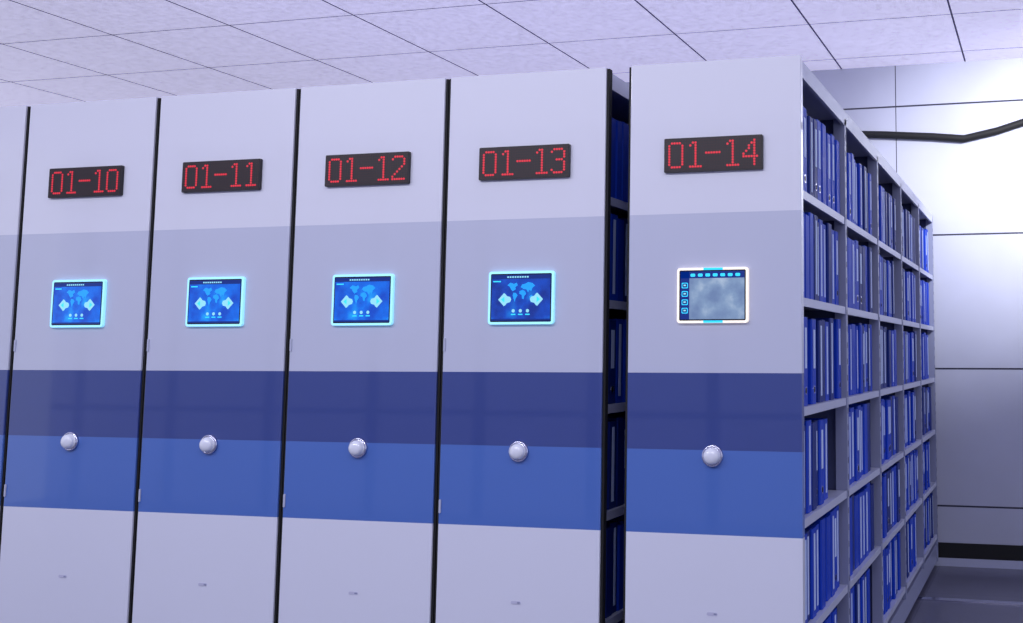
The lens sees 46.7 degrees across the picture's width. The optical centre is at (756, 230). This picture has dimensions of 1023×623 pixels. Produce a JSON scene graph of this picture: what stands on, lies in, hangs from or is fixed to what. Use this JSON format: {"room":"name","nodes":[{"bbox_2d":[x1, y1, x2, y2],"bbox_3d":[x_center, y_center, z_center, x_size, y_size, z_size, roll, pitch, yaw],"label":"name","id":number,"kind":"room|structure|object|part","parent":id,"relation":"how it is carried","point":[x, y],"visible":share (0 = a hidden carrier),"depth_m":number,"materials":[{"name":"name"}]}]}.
{"room":"archive room","nodes":[
{"label":"archive room","id":0,"kind":"room"},
{"bbox_2d":[0,0,1022,106],"bbox_3d":[-1.980,-1.726,3.575,14.000,0.100,10.500,-2,-6,14],"label":"ceiling","id":1,"kind":"structure","parent":0,"point":[52,51],"depth_m":7.42,"materials":[{"name":"tile"}]},
{"bbox_2d":[626,58,1022,545],"bbox_3d":[-0.672,0.605,8.502,14.000,3.690,0.120,-2,-6,14],"label":"wall","id":2,"kind":"structure","parent":0,"point":[972,190],"depth_m":7.92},
{"bbox_2d":[862,119,1022,141],"bbox_3d":[1.391,-0.799,8.031,3.504,0.369,0.052,-2,-6,14],"label":"cable conduit","id":3,"kind":"object","parent":2,"relation":"attached to","point":[1019,123],"visible":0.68,"depth_m":8.01,"materials":[{"name":"black rubber"}]},
{"bbox_2d":[935,542,1022,569],"bbox_3d":[-0.688,2.256,8.260,14.000,0.154,0.014,-2,-6,14],"label":"baseboard","id":4,"kind":"structure","parent":2,"relation":"attached to","point":[949,554],"depth_m":7.70,"materials":[{"name":"black rubber"}]},
{"bbox_2d":[904,566,1022,622],"bbox_3d":[-1.979,1.844,3.194,14.000,0.100,10.500,-2,-6,14],"label":"floor","id":5,"kind":"structure","parent":0,"point":[996,584],"depth_m":6.79,"materials":[{"name":"plastic"}]},
{"bbox_2d":[917,597,1022,605],"bbox_3d":[-2.029,2.092,6.033,10.500,0.008,2.860,-2,-6,14],"label":"rails","id":6,"kind":"object","parent":5,"relation":"on","point":[918,598],"depth_m":6.64,"materials":[{"name":"silver metal"}]},
{"bbox_2d":[0,105,29,544],"bbox_3d":[-2.574,0.938,6.518,0.598,2.392,4.495,-2,-6,14],"label":"tall cabinet","id":7,"kind":"object","parent":6,"relation":"on","point":[14,120],"visible":0.02,"depth_m":4.39,"materials":[{"name":"metal"}]},
{"bbox_2d":[0,97,160,622],"bbox_3d":[-1.990,0.922,6.371,0.598,2.392,4.495,-2,-6,14],"label":"tall cabinet","id":8,"kind":"object","parent":6,"relation":"on","point":[71,487],"visible":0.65,"depth_m":4.25,"materials":[{"name":"metal"}]},
{"bbox_3d":[-2.540,0.779,4.212,0.069,0.069,0.033,-2,-6,14],"label":"knob","id":9,"kind":"part","parent":8,"relation":"part of","materials":[{"name":"silver metal"}]},
{"bbox_2d":[131,88,299,622],"bbox_3d":[-1.407,0.906,6.224,0.598,2.392,4.495,-2,-6,14],"label":"tall cabinet","id":10,"kind":"object","parent":6,"relation":"on","point":[209,512],"visible":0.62,"depth_m":4.11,"materials":[{"name":"metal"}]},
{"bbox_3d":[-1.956,0.763,4.064,0.069,0.069,0.033,-2,-6,14],"label":"knob","id":11,"kind":"part","parent":10,"relation":"part of","materials":[{"name":"silver metal"}]},
{"bbox_2d":[277,78,449,622],"bbox_3d":[-0.824,0.890,6.076,0.598,2.392,4.495,-2,-6,14],"label":"tall cabinet","id":12,"kind":"object","parent":6,"relation":"on","point":[360,497],"visible":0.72,"depth_m":3.96,"materials":[{"name":"metal"}]},
{"bbox_3d":[-1.373,0.747,3.917,0.069,0.069,0.033,-2,-6,14],"label":"knob","id":13,"kind":"part","parent":12,"relation":"part of","materials":[{"name":"silver metal"}]},
{"bbox_2d":[434,67,628,622],"bbox_3d":[-0.240,0.874,5.929,0.598,2.392,4.495,-2,-6,14],"label":"tall cabinet","id":14,"kind":"object","parent":6,"relation":"on","point":[523,514],"visible":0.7,"depth_m":3.82,"materials":[{"name":"metal"}]},
{"bbox_3d":[-0.790,0.731,3.769,0.069,0.069,0.033,-2,-6,14],"label":"knob","id":15,"kind":"part","parent":14,"relation":"part of","materials":[{"name":"silver metal"}]},
{"bbox_2d":[605,118,628,622],"bbox_3d":[-0.237,0.835,5.940,0.535,2.054,4.315,-2,-6,14],"label":"binders","id":16,"kind":"object","parent":14,"relation":"in","point":[618,227],"visible":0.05,"depth_m":3.95,"materials":[{"name":"blue plastic"}]},
{"bbox_3d":[-0.230,0.878,5.962,0.561,2.392,4.426,-2,-6,14],"label":"shelf","id":17,"kind":"part","parent":14,"relation":"part of","materials":[{"name":"grey metal"}]},
{"bbox_2d":[623,55,937,622],"bbox_3d":[0.404,0.857,5.766,0.589,2.392,4.495,-2,-6,14],"label":"tall cabinet","id":18,"kind":"object","parent":6,"relation":"on","point":[716,520],"visible":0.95,"depth_m":3.68,"materials":[{"name":"metal"}]},
{"bbox_3d":[-0.141,0.714,3.606,0.069,0.069,0.033,-2,-6,14],"label":"knob","id":19,"kind":"part","parent":18,"relation":"part of","materials":[{"name":"silver metal"}]},
{"bbox_3d":[-0.133,0.615,3.650,0.580,2.360,0.035,-2,-6,14],"label":"panel","id":20,"kind":"part","parent":18,"relation":"part of","materials":[{"name":"paint"}]},
{"bbox_2d":[803,107,933,622],"bbox_3d":[0.413,0.818,5.784,0.536,2.054,4.330,-2,-6,14],"label":"binders","id":21,"kind":"object","parent":18,"relation":"in","point":[821,152],"visible":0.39,"depth_m":4.78,"materials":[{"name":"blue plastic"}]},
{"bbox_3d":[0.418,0.860,5.798,0.561,2.392,4.426,-2,-6,14],"label":"shelf","id":22,"kind":"part","parent":18,"relation":"part of","materials":[{"name":"grey metal"}]}
]}

